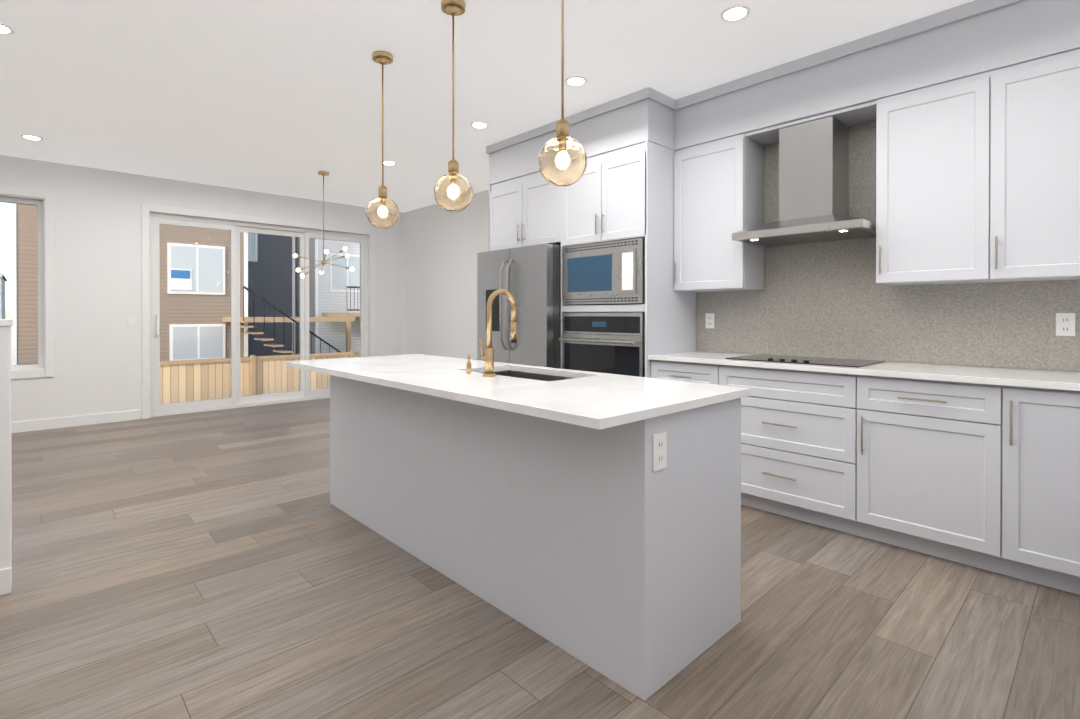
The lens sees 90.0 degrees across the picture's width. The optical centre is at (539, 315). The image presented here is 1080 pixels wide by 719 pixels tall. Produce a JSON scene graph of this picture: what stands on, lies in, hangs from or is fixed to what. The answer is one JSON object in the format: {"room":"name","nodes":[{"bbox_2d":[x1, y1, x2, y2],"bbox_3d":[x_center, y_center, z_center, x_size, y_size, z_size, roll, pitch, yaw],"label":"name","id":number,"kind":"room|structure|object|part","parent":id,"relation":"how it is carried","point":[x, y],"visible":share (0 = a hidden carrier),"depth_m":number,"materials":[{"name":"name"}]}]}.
{"room":"kitchen","nodes":[
{"label":"kitchen","id":0,"kind":"room"},
{"bbox_2d":[0,319,12,595],"bbox_3d":[-3.628,0.609,1.145,3.597,1.180,0.140,0,0,-43],"label":"wall","id":1,"kind":"structure","parent":0,"point":[5,476],"depth_m":2.32,"materials":[{"name":"white paint"}]},
{"bbox_2d":[0,155,403,421],"bbox_3d":[-5.088,-0.214,5.822,8.310,2.790,0.220,0,0,-43],"label":"wall","id":2,"kind":"structure","parent":0,"point":[98,281],"depth_m":5.98,"materials":[{"name":"white paint"}]},
{"bbox_2d":[0,197,43,369],"bbox_3d":[-5.704,-0.327,5.280,1.270,1.780,0.080,0,0,-43],"label":"window","id":3,"kind":"structure","parent":2,"relation":"in","point":[39,265],"depth_m":5.66,"materials":[{"name":"white plastic"}]},
{"bbox_2d":[11,410,140,432],"bbox_3d":[-6.221,1.131,4.595,4.570,0.110,0.014,0,0,-43],"label":"baseboard","id":4,"kind":"structure","parent":2,"relation":"attached to","point":[46,424],"depth_m":5.75,"materials":[{"name":"white wood"}]},
{"bbox_2d":[126,316,133,326],"bbox_3d":[-4.628,0.062,6.101,0.070,0.115,0.007,0,0,-43],"label":"switch plate","id":5,"kind":"object","parent":2,"relation":"attached to","point":[129,321],"visible":1,"depth_m":6.10,"materials":[{"name":"white plastic"}]},
{"bbox_2d":[0,186,374,418],"bbox_3d":[-4.336,-0.059,6.440,5.000,2.475,0.118,0,0,-43],"label":"door frame","id":6,"kind":"structure","parent":2,"relation":"attached to","point":[48,370],"depth_m":6.17,"materials":[{"name":"white wood"}]},
{"bbox_2d":[150,212,367,416],"bbox_3d":[-3.588,-0.017,7.221,2.690,2.385,0.130,0,0,-43],"label":"sliding glass door","id":7,"kind":"structure","parent":2,"relation":"in","point":[236,399],"depth_m":6.95,"materials":[{"name":"clear glass"}]},
{"bbox_2d":[0,0,973,212],"bbox_3d":[-1.232,-1.668,1.742,8.310,0.150,11.400,0,0,-43],"label":"ceiling","id":8,"kind":"structure","parent":0,"point":[281,97],"depth_m":3.55,"materials":[{"name":"white paint"}]},
{"bbox_2d":[0,23,14,33],"bbox_3d":[-3.005,-1.595,2.983,0.150,0.006,0.150,0,0,-43],"label":"recessed light","id":9,"kind":"object","parent":8,"relation":"in","point":[5,29],"visible":1,"depth_m":3.00,"materials":[{"name":"white"}]},
{"bbox_2d":[20,135,42,139],"bbox_3d":[-4.566,-1.602,4.851,0.150,0.006,0.150,0,0,-43],"label":"recessed light","id":10,"kind":"object","parent":8,"relation":"attached to","point":[31,137],"visible":1,"depth_m":4.84,"materials":[{"name":"white plastic"}]},
{"bbox_2d":[293,171,353,277],"bbox_3d":[-2.425,-1.018,6.053,0.645,1.183,0.641,0,0,-43],"label":"chandelier","id":11,"kind":"object","parent":8,"relation":"hanging from","point":[323,174],"visible":1,"depth_m":6.05,"materials":[{"name":"gold metal"}]},
{"bbox_2d":[366,51,399,228],"bbox_3d":[-0.966,-1.067,3.317,0.200,1.064,0.200,0,0,-43],"label":"pendant light","id":12,"kind":"object","parent":8,"relation":"hanging from","point":[382,210],"visible":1,"depth_m":3.27,"materials":[{"name":"gold metal"}]},
{"bbox_2d":[384,161,395,164],"bbox_3d":[-1.587,-1.605,5.674,0.150,0.006,0.150,0,0,-43],"label":"recessed light","id":13,"kind":"object","parent":8,"relation":"in","point":[389,163],"visible":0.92,"depth_m":5.67,"materials":[{"name":"white plastic"}]},
{"bbox_2d":[434,0,472,212],"bbox_3d":[-0.444,-1.064,2.765,0.200,1.064,0.200,0,0,-43],"label":"pendant light","id":14,"kind":"object","parent":8,"relation":"hanging from","point":[453,191],"visible":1,"depth_m":2.72,"materials":[{"name":"gold metal"}]},
{"bbox_2d":[471,122,487,127],"bbox_3d":[-0.508,-1.601,4.534,0.150,0.006,0.150,0,0,-43],"label":"recessed light","id":15,"kind":"object","parent":8,"relation":"in","point":[479,125],"visible":1,"depth_m":4.53,"materials":[{"name":"white plastic"}]},
{"bbox_2d":[538,0,586,186],"bbox_3d":[0.092,-1.062,2.199,0.200,1.064,0.200,0,0,-43],"label":"pendant light","id":16,"kind":"object","parent":8,"relation":"hanging from","point":[562,159],"visible":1,"depth_m":2.14,"materials":[{"name":"gold metal"}]},
{"bbox_2d":[565,76,586,85],"bbox_3d":[0.246,-1.597,3.678,0.150,0.006,0.150,0,0,-43],"label":"recessed light","id":17,"kind":"object","parent":8,"relation":"in","point":[575,81],"visible":1,"depth_m":3.67,"materials":[{"name":"white plastic"}]},
{"bbox_2d":[720,5,749,21],"bbox_3d":[1.030,-1.594,2.850,0.150,0.006,0.150,0,0,-43],"label":"recessed light","id":18,"kind":"object","parent":8,"relation":"in","point":[735,13],"visible":1,"depth_m":2.84,"materials":[{"name":"white plastic"}]},
{"bbox_2d":[486,0,1079,184],"bbox_3d":[1.602,-1.415,3.355,0.669,0.364,5.447,0,0,-43],"label":"soffit","id":19,"kind":"object","parent":8,"relation":"attached to","point":[972,38],"depth_m":3.23,"materials":[{"name":"white paint"}]},
{"bbox_2d":[0,398,1079,718],"bbox_3d":[-1.232,1.247,1.753,8.310,0.100,11.400,0,0,-43],"label":"floor","id":20,"kind":"structure","parent":0,"point":[226,564],"depth_m":2.13,"materials":[{"name":"brown wood"}]},
{"bbox_2d":[477,244,560,368],"bbox_3d":[-0.014,0.302,4.881,0.836,1.765,0.919,0,0,-43],"label":"fridge","id":21,"kind":"object","parent":20,"relation":"on","point":[528,278],"visible":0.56,"depth_m":4.50,"materials":[{"name":"silver metal"}]},
{"bbox_2d":[328,374,740,700],"bbox_3d":[-0.274,0.751,2.771,0.635,0.884,2.415,0,0,-43],"label":"kitchen island","id":22,"kind":"object","parent":20,"relation":"on","point":[548,504],"depth_m":1.99,"materials":[{"name":"white wood"}]},
{"bbox_2d":[287,354,749,429],"bbox_3d":[-0.360,0.249,2.701,0.906,0.121,2.485,0,0,-43],"label":"island countertop","id":23,"kind":"structure","parent":22,"relation":"on","point":[598,401],"depth_m":2.10,"materials":[{"name":"white stone"}]},
{"bbox_3d":[-0.345,0.234,2.623,0.023,0.090,0.024,0,0,-43],"label":"faucet button","id":24,"kind":"part","parent":23,"relation":"part of","materials":[{"name":"gold metal"}]},
{"bbox_2d":[479,289,516,376],"bbox_3d":[-0.195,0.075,2.562,0.196,0.408,0.086,0,0,-43],"label":"faucet","id":25,"kind":"object","parent":23,"relation":"on","point":[488,357],"visible":1,"depth_m":2.50,"materials":[{"name":"gold metal"}]},
{"bbox_2d":[479,366,586,381],"bbox_3d":[-0.068,0.423,2.686,0.384,0.252,0.703,0,0,-43],"label":"sink","id":26,"kind":"object","parent":23,"relation":"in","point":[546,375],"depth_m":2.90,"materials":[{"name":"black metal"}]},
{"bbox_2d":[653,432,666,471],"bbox_3d":[0.383,0.432,1.723,0.070,0.115,0.007,0,0,-43],"label":"electrical outlet","id":27,"kind":"object","parent":22,"relation":"attached to","point":[659,451],"visible":1,"depth_m":1.72,"materials":[{"name":"white plastic"}]},
{"bbox_2d":[488,141,695,377],"bbox_3d":[0.355,-0.025,4.657,0.681,2.420,1.805,0,0,-43],"label":"tall cabinet","id":28,"kind":"object","parent":20,"relation":"on","point":[626,193],"visible":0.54,"depth_m":4.05,"materials":[{"name":"white wood"}]},
{"bbox_2d":[559,313,644,376],"bbox_3d":[0.647,0.277,4.278,0.684,0.607,0.786,0,0,-43],"label":"wall oven","id":29,"kind":"object","parent":28,"relation":"in","point":[611,343],"visible":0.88,"depth_m":4.05,"materials":[{"name":"silver metal"}]},
{"bbox_2d":[562,238,644,304],"bbox_3d":[0.635,-0.323,4.264,0.536,0.462,0.786,0,0,-43],"label":"microwave","id":30,"kind":"object","parent":28,"relation":"in","point":[609,273],"visible":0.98,"depth_m":4.04,"materials":[{"name":"silver metal"}]},
{"bbox_2d":[650,359,715,384],"bbox_3d":[1.179,0.747,3.838,0.613,0.884,0.518,0,0,-43],"label":"base cabinet","id":31,"kind":"object","parent":20,"relation":"on","point":[688,372],"depth_m":3.61,"materials":[{"name":"white wood"}]},
{"bbox_2d":[716,367,851,533],"bbox_3d":[1.628,0.748,3.363,0.613,0.884,0.790,0,0,-43],"label":"base cabinet","id":32,"kind":"object","parent":20,"relation":"on","point":[796,426],"depth_m":3.10,"materials":[{"name":"white wood"}]},
{"bbox_2d":[852,375,995,572],"bbox_3d":[2.102,0.750,2.862,0.613,0.884,0.590,0,0,-43],"label":"base cabinet","id":33,"kind":"object","parent":20,"relation":"on","point":[976,466],"depth_m":2.65,"materials":[{"name":"white wood"}]},
{"bbox_2d":[648,351,1079,390],"bbox_3d":[2.079,0.293,2.864,0.642,0.030,3.168,0,0,-43],"label":"countertop","id":34,"kind":"structure","parent":33,"relation":"on","point":[939,373],"depth_m":2.76,"materials":[{"name":"white stone"}]},
{"bbox_2d":[725,354,884,367],"bbox_3d":[1.635,0.266,3.360,0.500,0.020,0.770,0,0,-43],"label":"cooktop","id":35,"kind":"object","parent":34,"relation":"in","point":[858,363],"visible":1,"depth_m":3.27,"materials":[{"name":"black glass"}]},
{"bbox_2d":[996,387,1079,594],"bbox_3d":[2.424,0.752,2.522,0.613,0.884,0.347,0,0,-43],"label":"base cabinet","id":36,"kind":"object","parent":20,"relation":"on","point":[1038,432],"depth_m":2.36,"materials":[{"name":"white wood"}]},
{"bbox_2d":[403,120,1079,371],"bbox_3d":[1.615,-0.208,4.304,0.658,2.790,11.200,0,0,-43],"label":"wall","id":37,"kind":"structure","parent":0,"point":[828,299],"depth_m":3.52,"materials":[{"name":"grey tile"}]},
{"bbox_2d":[706,313,713,327],"bbox_3d":[1.305,0.037,4.149,0.007,0.115,0.070,0,0,-43],"label":"electrical outlet","id":38,"kind":"object","parent":37,"relation":"attached to","point":[709,320],"visible":1,"depth_m":4.14,"materials":[{"name":"white plastic"}]},
{"bbox_2d":[674,133,765,291],"bbox_3d":[1.293,-0.709,3.927,0.318,1.044,0.538,0,0,-43],"label":"upper cabinet","id":39,"kind":"object","parent":37,"relation":"attached to","point":[719,184],"depth_m":3.78,"materials":[{"name":"white wood"}]},
{"bbox_2d":[732,116,875,246],"bbox_3d":[1.682,-0.845,3.393,0.490,0.718,0.760,0,0,-43],"label":"range hood","id":40,"kind":"object","parent":37,"relation":"attached to","point":[814,181],"visible":0.94,"depth_m":3.34,"materials":[{"name":"silver metal"}]},
{"bbox_2d":[870,72,985,285],"bbox_3d":[2.186,-0.705,2.983,0.318,1.044,0.500,0,0,-43],"label":"upper cabinet","id":41,"kind":"object","parent":37,"relation":"attached to","point":[977,178],"depth_m":2.87,"materials":[{"name":"white wood"}]},
{"bbox_2d":[986,49,1079,282],"bbox_3d":[2.529,-0.704,2.620,0.318,1.044,0.500,0,0,-43],"label":"upper cabinet","id":42,"kind":"object","parent":37,"relation":"attached to","point":[1033,107],"depth_m":2.58,"materials":[{"name":"white wood"}]},
{"bbox_2d":[1056,313,1074,335],"bbox_3d":[2.652,0.043,2.725,0.007,0.115,0.070,0,0,-43],"label":"electrical outlet","id":43,"kind":"object","parent":37,"relation":"attached to","point":[1065,324],"visible":1,"depth_m":2.72,"materials":[{"name":"white plastic"}]},
{"label":"outside","id":44,"kind":"structure","parent":0,"visible":0},
{"bbox_3d":[-23.098,2.879,31.630,90.000,0.200,61.950,0,0,-43],"label":"ground","id":45,"kind":"structure","parent":44,"visible":0},
{"bbox_2d":[0,273,6,318],"bbox_3d":[-30.242,-0.632,21.779,12.300,6.900,10.620,0,0,-43],"label":"house","id":46,"kind":"structure","parent":45,"relation":"on","point":[2,297],"depth_m":26.54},
{"bbox_2d":[10,203,354,364],"bbox_3d":[-13.512,-2.624,19.766,8.350,10.900,12.530,0,0,-43],"label":"house","id":47,"kind":"structure","parent":45,"relation":"on","point":[22,286],"depth_m":16.71,"materials":[{"name":"beige"}]},
{"bbox_2d":[160,350,359,403],"bbox_3d":[-6.864,1.890,11.040,55.290,1.940,2.230,0,0,-43],"label":"fence","id":48,"kind":"object","parent":45,"relation":"on","point":[184,369],"depth_m":12.32,"materials":[{"name":"brown wood"}]},
{"bbox_2d":[248,233,294,356],"bbox_3d":[-14.864,-3.147,25.595,2.900,11.900,10.200,0,0,-43],"label":"house","id":49,"kind":"structure","parent":45,"relation":"on","point":[270,282],"depth_m":22.29,"materials":[{"name":"grey"}]},
{"bbox_2d":[295,237,359,353],"bbox_3d":[-7.660,-2.879,27.221,9.800,11.450,13.740,0,0,-43],"label":"house","id":50,"kind":"structure","parent":45,"relation":"on","point":[330,307],"depth_m":22.07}
]}

